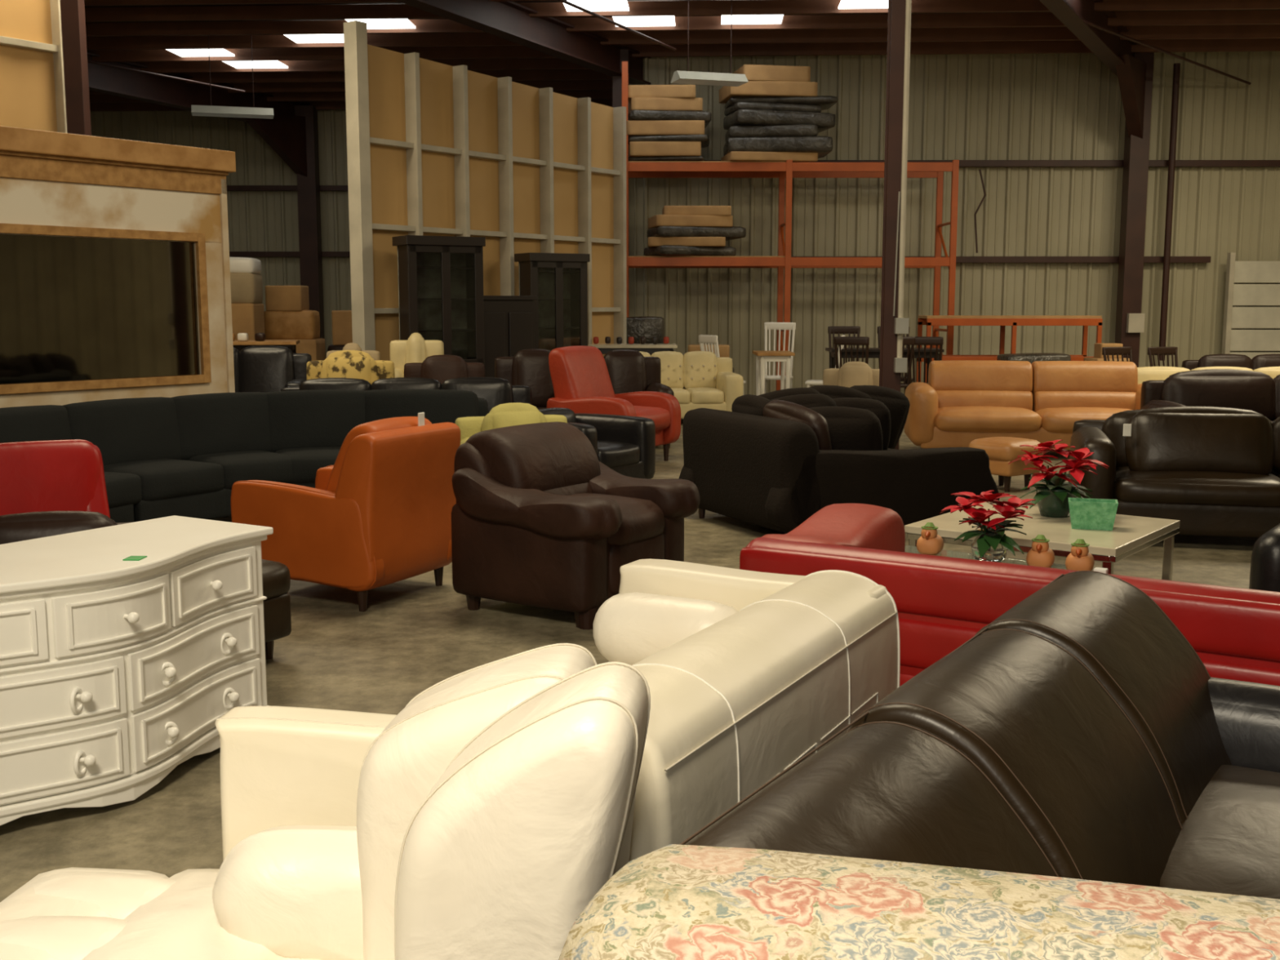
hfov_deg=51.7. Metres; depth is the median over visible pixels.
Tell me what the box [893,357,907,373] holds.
switch box
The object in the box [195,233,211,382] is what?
trim
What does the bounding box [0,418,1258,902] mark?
floor
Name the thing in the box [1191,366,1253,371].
cushion
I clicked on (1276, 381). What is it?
cushion
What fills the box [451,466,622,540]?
armrest
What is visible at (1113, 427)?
cushion
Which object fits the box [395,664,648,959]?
cushion
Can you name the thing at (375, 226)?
rail
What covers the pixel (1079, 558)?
duck
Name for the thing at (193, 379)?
trim
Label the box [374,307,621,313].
rail
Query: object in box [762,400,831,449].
throw pillow
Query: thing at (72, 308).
frame
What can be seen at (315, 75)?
ceiling
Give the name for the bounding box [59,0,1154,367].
steel frame
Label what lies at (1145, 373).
cushion
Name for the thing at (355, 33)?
end post
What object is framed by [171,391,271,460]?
cushion
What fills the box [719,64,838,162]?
boxes
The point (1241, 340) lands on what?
slat
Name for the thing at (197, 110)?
lamp
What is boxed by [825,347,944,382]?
dining table
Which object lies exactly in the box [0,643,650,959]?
leather recliner
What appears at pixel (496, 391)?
cushion
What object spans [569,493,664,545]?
seat cushion
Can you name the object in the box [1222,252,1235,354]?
track
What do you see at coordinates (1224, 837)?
seat cushion
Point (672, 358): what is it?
cushion
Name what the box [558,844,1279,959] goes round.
floral sofa
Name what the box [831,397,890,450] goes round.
throw pillow
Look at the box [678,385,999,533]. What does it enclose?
sofa
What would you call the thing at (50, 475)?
armchair
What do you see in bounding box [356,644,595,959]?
cushion
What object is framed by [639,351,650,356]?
cushion
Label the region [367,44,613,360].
wallboard
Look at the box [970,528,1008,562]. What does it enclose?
vase
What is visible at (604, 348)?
table
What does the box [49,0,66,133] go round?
stud
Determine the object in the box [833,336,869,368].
dining chair
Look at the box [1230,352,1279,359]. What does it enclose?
slat
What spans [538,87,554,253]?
stud
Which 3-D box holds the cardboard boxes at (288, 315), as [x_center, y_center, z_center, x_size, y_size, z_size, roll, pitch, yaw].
[-4.950,-1.881,18.817,0.805,1.760,0.607,0,8,0]
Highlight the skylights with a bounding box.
[165,0,888,68]
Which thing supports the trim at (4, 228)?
attached to the frame at (72, 308)
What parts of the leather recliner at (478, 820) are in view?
seat, arm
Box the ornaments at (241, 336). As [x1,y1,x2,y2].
[232,333,265,341]
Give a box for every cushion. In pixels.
[0,404,71,443]
[62,396,181,465]
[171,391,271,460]
[233,347,239,392]
[262,559,290,599]
[266,389,364,452]
[298,377,371,391]
[320,350,378,384]
[325,416,431,492]
[342,342,361,351]
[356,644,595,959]
[364,389,479,423]
[370,377,441,390]
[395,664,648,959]
[404,333,426,364]
[420,355,468,383]
[441,377,513,413]
[480,402,546,431]
[511,348,554,407]
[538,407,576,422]
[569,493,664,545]
[597,440,640,467]
[603,349,647,394]
[633,405,670,431]
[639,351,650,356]
[650,351,684,388]
[671,387,690,404]
[683,351,717,389]
[685,387,724,404]
[837,361,873,387]
[934,406,1041,432]
[968,436,1042,461]
[1035,407,1130,433]
[1102,408,1273,467]
[1114,466,1279,507]
[1137,366,1190,383]
[1160,764,1279,899]
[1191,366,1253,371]
[1197,354,1253,369]
[1251,354,1279,370]
[1253,366,1279,378]
[1272,374,1279,420]
[1272,417,1279,473]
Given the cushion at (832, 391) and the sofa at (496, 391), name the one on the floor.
the sofa at (496, 391)
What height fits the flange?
5.870 m
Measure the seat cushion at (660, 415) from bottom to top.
0.256 m
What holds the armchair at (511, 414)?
on the floor
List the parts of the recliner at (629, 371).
frame, arm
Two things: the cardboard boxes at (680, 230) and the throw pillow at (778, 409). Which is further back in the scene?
the cardboard boxes at (680, 230)
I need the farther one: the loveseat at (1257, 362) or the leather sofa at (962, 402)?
the loveseat at (1257, 362)
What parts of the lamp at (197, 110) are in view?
chain, chain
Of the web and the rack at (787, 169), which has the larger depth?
the rack at (787, 169)
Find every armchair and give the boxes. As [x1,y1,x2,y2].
[0,439,110,518]
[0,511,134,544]
[231,412,460,611]
[233,346,311,392]
[306,350,395,384]
[326,342,380,359]
[390,333,444,377]
[451,422,700,629]
[454,402,567,444]
[538,407,655,479]
[546,346,680,461]
[822,361,879,387]
[1248,523,1279,591]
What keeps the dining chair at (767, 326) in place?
on the floor
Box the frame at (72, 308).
[0,177,227,408]
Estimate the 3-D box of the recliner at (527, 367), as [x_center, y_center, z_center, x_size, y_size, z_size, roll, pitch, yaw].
[-1.049,-0.824,13.607,0.873,1.032,0.828,-2,8,-11]
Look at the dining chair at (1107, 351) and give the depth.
17.47 m
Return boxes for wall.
[90,109,351,358]
[628,51,1279,395]
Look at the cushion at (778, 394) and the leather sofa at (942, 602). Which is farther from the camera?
the cushion at (778, 394)
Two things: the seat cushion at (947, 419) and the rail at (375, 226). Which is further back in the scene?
the rail at (375, 226)
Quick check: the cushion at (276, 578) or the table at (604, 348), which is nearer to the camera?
the cushion at (276, 578)
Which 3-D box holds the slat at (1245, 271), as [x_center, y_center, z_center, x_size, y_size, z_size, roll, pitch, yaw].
[10.350,-3.301,20.947,1.900,0.340,0.060,0,8,0]
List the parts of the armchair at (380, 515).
arm seam, arm, leg, arm, leg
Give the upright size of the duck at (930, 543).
0.148 m
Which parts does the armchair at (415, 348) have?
arm, frame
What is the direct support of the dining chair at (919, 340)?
on the floor
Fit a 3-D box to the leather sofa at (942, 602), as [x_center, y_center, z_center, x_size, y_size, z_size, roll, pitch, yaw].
[1.556,0.549,4.542,2.300,0.709,0.976,5,9,32]
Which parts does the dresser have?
drawer, drawer, drawer, knob plate, knob stem, knob plate, knob stem, knob, knob, drawer, moulding, knob, moulding, knob plate, knob, knob plate, knob, drawer, drawer, drawer, knob, knob plate, knob plate, knob, knob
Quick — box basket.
[1068,497,1118,530]
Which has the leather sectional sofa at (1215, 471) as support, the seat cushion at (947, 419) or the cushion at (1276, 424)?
the cushion at (1276, 424)
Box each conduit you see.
[897,0,911,357]
[973,62,1180,360]
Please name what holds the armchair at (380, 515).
on the floor
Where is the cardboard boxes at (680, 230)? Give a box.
[644,205,746,256]
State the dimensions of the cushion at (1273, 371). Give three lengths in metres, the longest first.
0.774 x 0.409 x 0.224 m
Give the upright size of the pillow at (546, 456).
0.373 m
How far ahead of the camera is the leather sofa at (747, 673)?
2.99 m
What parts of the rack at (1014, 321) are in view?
post, rail, post, rail, post, rail, post, rail, post, post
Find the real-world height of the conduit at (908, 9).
4.820 m
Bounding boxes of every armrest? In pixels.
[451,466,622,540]
[588,461,700,519]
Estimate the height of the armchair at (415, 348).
1.191 m
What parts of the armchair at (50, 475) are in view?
arm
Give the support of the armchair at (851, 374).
on the floor
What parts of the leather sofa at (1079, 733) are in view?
arm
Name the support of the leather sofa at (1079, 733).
on the floor
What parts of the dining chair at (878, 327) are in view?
post, seat, post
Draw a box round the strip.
[0,154,226,194]
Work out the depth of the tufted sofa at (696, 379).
16.95 m
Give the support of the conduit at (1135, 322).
attached to the steel frame at (292, 132)
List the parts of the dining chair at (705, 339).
post, rail, post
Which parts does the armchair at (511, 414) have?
arm, frame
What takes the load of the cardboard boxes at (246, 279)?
on the floor
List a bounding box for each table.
[232,339,299,353]
[587,343,677,354]
[752,351,795,395]
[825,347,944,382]
[904,502,1180,580]
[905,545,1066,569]
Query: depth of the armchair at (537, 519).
6.32 m
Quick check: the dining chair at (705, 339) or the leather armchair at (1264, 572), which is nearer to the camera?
the leather armchair at (1264, 572)
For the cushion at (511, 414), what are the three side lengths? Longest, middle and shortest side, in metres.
0.483 x 0.465 x 0.283 m
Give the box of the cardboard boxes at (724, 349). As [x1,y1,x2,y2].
[688,344,733,373]
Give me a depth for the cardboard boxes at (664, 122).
19.33 m
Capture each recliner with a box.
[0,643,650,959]
[494,348,554,409]
[603,349,674,448]
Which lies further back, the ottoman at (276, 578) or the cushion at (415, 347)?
the cushion at (415, 347)
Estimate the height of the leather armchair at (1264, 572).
0.654 m
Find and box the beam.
[226,160,1279,262]
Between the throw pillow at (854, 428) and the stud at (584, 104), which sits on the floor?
the stud at (584, 104)
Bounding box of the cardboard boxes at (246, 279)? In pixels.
[229,257,265,340]
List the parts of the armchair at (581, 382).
arm, arm, leg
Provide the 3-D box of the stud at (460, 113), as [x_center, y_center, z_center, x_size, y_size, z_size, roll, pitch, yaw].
[-2.142,-2.793,15.990,0.180,4.305,0.070,5,9,36]
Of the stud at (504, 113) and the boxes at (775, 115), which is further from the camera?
the boxes at (775, 115)
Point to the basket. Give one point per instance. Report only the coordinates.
(1086, 513)
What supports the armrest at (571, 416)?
on the armchair at (625, 444)
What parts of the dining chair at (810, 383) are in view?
seat, post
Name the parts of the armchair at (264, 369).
arm, frame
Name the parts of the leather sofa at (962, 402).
arm, arm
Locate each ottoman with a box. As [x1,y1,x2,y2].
[262,559,291,659]
[968,436,1042,492]
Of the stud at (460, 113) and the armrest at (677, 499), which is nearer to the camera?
the armrest at (677, 499)
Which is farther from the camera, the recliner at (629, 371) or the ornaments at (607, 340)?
the ornaments at (607, 340)
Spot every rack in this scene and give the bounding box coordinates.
[622,61,959,390]
[915,315,1102,382]
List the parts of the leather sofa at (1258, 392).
arm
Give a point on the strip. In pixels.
(11, 166)
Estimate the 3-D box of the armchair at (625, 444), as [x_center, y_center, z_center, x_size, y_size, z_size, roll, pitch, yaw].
[-0.497,-0.240,10.660,0.930,0.655,0.973,6,9,36]
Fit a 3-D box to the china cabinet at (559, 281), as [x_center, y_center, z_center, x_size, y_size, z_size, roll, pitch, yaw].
[-1.100,-1.780,16.661,0.830,2.120,0.460,-4,9,-30]
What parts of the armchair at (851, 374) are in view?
frame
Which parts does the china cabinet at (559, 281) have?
panel, glass door, rail, glass door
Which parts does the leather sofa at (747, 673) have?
arm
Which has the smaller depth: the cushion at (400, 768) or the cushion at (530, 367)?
the cushion at (400, 768)
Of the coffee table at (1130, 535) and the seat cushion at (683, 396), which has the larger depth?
the seat cushion at (683, 396)
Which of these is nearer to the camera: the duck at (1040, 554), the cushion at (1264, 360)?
the duck at (1040, 554)
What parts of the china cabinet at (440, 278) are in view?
glass door, panel, rail, glass door, rail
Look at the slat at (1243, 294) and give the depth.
20.97 m
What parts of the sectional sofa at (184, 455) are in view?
seat, seat, seat, seat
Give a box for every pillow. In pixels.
[465,422,600,491]
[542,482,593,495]
[731,394,770,416]
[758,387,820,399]
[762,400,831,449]
[770,393,836,408]
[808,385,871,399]
[808,406,883,450]
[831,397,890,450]
[849,385,910,448]
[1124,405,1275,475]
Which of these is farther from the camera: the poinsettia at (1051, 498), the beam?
the beam
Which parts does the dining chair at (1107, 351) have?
post, rail, post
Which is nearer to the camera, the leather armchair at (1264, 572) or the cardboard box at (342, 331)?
the leather armchair at (1264, 572)
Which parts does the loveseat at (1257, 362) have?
frame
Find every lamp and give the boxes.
[191,35,273,119]
[671,0,748,86]
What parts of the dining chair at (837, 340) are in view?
post, rail, post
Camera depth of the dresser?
3.95 m
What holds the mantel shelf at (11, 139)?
attached to the frame at (72, 308)
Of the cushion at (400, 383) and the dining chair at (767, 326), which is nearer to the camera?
the cushion at (400, 383)
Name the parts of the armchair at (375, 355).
frame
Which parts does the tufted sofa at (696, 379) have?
frame, arm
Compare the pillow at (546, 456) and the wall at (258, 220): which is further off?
the wall at (258, 220)
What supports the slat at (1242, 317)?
attached to the track
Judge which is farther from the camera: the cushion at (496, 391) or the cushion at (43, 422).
the cushion at (496, 391)
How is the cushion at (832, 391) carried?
on the sofa at (779, 458)
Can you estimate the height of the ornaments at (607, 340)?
0.100 m
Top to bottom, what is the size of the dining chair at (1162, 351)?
0.937 m
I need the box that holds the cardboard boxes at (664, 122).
[626,84,711,160]
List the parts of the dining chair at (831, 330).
post, rail, post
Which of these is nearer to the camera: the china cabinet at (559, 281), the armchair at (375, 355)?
the armchair at (375, 355)
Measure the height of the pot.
0.145 m
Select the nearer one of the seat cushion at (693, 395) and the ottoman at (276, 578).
the ottoman at (276, 578)
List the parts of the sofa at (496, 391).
frame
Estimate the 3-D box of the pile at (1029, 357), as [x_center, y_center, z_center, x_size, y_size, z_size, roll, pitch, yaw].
[5.200,-1.365,18.482,1.602,0.825,0.560,0,8,0]
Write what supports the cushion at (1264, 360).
on the loveseat at (1257, 362)
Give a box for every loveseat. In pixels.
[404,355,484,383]
[1182,354,1279,370]
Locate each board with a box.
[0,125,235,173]
[0,150,228,175]
[219,178,235,392]
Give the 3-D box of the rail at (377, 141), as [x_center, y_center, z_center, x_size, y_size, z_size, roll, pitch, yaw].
[-1.669,-4.021,16.517,0.121,0.060,4.750,5,9,36]
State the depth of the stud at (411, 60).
15.16 m
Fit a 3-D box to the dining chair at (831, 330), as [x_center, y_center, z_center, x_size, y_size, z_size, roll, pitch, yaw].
[2.900,-1.565,18.595,0.459,1.187,0.498,0,8,0]
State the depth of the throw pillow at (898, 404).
9.58 m
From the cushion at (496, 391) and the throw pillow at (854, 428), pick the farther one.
the cushion at (496, 391)
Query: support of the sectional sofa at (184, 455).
on the floor
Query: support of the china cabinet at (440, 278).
on the floor
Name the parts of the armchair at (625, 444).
arm, arm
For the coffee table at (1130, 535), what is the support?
on the floor
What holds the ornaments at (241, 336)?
on the work table at (290, 344)
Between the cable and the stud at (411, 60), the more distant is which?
the stud at (411, 60)
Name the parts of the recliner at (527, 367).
frame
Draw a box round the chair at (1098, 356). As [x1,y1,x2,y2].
[1083,342,1129,361]
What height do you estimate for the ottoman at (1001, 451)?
0.419 m
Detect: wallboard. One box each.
[0,0,57,132]
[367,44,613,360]
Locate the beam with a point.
(962, 163)
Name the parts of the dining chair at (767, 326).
post, leg, seat, rail, post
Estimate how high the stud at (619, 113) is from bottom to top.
4.194 m
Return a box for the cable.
[893,191,900,315]
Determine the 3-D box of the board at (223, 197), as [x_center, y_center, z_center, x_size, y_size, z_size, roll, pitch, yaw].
[-3.541,-1.315,11.361,0.030,2.500,0.060,5,9,36]
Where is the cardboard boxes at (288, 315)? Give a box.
[264,285,325,360]
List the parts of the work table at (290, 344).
leg, leg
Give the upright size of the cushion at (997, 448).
0.198 m
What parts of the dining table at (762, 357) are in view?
leg, leg, leg, leg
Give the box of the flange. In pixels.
[879,0,890,386]
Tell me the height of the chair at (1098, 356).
0.960 m
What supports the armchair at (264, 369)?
on the floor
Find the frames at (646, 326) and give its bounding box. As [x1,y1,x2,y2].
[626,315,665,355]
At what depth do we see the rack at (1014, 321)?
18.86 m
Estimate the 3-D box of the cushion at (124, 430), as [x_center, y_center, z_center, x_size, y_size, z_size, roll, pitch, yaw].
[-3.513,-0.303,8.918,0.228,0.488,0.892,-5,3,33]
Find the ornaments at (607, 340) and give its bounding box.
[593,336,669,344]
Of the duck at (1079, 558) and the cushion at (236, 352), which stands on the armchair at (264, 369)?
the cushion at (236, 352)
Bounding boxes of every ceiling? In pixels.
[84,0,1279,111]
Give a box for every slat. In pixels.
[1230,329,1279,351]
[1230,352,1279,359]
[1231,306,1279,328]
[1232,284,1279,305]
[1234,261,1279,282]
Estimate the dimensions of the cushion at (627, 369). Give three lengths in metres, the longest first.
0.646 x 0.488 x 0.224 m
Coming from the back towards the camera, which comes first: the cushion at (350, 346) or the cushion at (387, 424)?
the cushion at (350, 346)
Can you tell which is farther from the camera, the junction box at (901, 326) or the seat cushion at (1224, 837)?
the junction box at (901, 326)
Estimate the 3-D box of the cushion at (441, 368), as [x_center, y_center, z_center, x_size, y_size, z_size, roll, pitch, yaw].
[-2.004,-0.974,13.534,0.488,0.616,0.224,-1,0,-6]
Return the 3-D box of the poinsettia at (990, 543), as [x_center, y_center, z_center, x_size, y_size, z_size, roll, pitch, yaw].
[1.475,0.195,5.618,0.396,0.306,0.370,4,9,29]
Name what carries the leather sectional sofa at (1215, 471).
on the floor
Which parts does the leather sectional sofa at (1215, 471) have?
arm, frame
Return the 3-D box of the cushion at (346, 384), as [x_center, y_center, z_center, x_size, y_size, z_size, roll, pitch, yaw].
[-2.760,-0.693,11.994,0.674,0.469,0.224,-1,0,-6]
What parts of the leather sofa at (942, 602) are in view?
arm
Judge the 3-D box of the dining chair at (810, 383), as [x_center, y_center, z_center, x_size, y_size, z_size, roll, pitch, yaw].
[2.488,-1.403,17.762,0.498,1.087,0.459,2,8,12]
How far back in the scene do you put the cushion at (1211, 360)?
17.62 m
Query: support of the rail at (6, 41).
attached to the wallboard at (27, 79)
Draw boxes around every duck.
[915,522,943,555]
[1026,534,1054,567]
[1065,538,1094,570]
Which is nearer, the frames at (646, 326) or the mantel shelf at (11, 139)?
the mantel shelf at (11, 139)
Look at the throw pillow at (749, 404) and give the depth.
8.84 m
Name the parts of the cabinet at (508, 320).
door panel, door panel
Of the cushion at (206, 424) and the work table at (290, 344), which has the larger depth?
the work table at (290, 344)
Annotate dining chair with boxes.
[698,334,746,383]
[764,322,795,393]
[804,334,844,387]
[827,326,860,364]
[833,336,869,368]
[877,326,913,394]
[900,336,915,387]
[907,336,943,384]
[1102,346,1132,361]
[1147,346,1177,367]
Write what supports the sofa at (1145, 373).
on the floor
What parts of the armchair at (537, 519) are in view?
arm panel, seat, arm panel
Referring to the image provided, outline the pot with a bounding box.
[1034,485,1077,517]
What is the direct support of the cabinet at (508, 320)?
on the floor
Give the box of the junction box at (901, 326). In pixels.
[893,317,909,333]
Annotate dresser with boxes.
[0,515,273,825]
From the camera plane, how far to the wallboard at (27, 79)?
11.88 m
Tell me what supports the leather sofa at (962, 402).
on the floor
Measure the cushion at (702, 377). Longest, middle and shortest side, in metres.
0.529 x 0.464 x 0.224 m
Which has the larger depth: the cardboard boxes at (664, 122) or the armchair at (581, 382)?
the cardboard boxes at (664, 122)
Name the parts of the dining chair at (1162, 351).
post, rail, post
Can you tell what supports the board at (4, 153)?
attached to the frame at (72, 308)
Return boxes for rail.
[0,35,57,53]
[369,137,620,175]
[372,223,620,244]
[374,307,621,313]
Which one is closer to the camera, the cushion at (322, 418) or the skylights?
the cushion at (322, 418)
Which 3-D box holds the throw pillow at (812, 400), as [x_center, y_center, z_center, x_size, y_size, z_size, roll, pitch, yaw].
[1.097,-0.335,9.159,0.615,0.535,0.225,-7,23,14]
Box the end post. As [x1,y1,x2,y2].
[343,20,375,350]
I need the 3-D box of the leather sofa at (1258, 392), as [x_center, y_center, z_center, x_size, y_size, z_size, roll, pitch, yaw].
[5.900,-0.545,12.026,2.445,0.897,0.958,0,8,0]
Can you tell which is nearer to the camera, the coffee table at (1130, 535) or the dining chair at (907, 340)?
the coffee table at (1130, 535)
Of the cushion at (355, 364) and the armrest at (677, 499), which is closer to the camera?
the armrest at (677, 499)
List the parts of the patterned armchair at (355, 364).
frame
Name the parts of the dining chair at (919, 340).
post, rail, post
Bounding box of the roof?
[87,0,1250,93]
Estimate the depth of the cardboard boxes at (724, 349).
19.02 m
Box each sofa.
[0,389,488,522]
[280,377,532,413]
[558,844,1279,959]
[592,559,900,862]
[639,351,743,418]
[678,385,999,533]
[678,570,1279,899]
[739,502,1279,686]
[903,360,1142,450]
[1068,405,1279,537]
[1137,366,1279,383]
[1140,368,1279,422]
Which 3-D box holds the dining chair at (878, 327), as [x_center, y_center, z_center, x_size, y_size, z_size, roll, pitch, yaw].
[3.600,-1.565,18.595,0.459,1.187,0.498,0,8,0]
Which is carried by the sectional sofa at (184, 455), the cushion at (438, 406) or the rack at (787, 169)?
the cushion at (438, 406)
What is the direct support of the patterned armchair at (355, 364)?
on the floor
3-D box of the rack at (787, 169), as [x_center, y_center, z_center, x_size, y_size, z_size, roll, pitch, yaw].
[2.215,-3.691,20.088,4.960,5.000,1.070,0,8,0]
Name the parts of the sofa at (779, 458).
arm, arm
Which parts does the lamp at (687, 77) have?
chain, chain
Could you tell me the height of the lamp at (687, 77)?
1.090 m
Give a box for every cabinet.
[391,235,485,364]
[483,295,537,377]
[514,252,590,351]
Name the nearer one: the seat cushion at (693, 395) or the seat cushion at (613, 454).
the seat cushion at (613, 454)
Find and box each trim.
[0,222,198,241]
[0,374,204,394]
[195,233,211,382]
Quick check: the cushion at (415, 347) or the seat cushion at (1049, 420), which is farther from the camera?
the cushion at (415, 347)
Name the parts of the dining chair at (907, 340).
seat, rail, post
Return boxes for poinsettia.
[939,490,1035,562]
[1008,439,1108,517]
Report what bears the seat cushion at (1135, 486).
on the leather sectional sofa at (1215, 471)
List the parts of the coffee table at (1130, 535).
leg, leg, leg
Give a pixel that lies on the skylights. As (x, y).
(590, 5)
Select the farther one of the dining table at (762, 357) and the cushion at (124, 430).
the dining table at (762, 357)
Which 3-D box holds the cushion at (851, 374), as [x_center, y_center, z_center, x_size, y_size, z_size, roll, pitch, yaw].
[2.363,-1.048,14.500,0.388,0.506,0.224,2,0,17]
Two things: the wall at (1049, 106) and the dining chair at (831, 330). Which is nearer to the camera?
the dining chair at (831, 330)
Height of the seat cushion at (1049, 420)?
0.256 m
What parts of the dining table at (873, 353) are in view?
leg, leg, leg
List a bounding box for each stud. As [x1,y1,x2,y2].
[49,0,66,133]
[404,52,422,235]
[452,64,470,236]
[497,76,514,295]
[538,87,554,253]
[577,97,591,345]
[613,106,626,343]
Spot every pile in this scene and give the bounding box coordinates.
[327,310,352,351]
[996,352,1071,364]
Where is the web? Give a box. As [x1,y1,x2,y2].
[880,0,891,386]

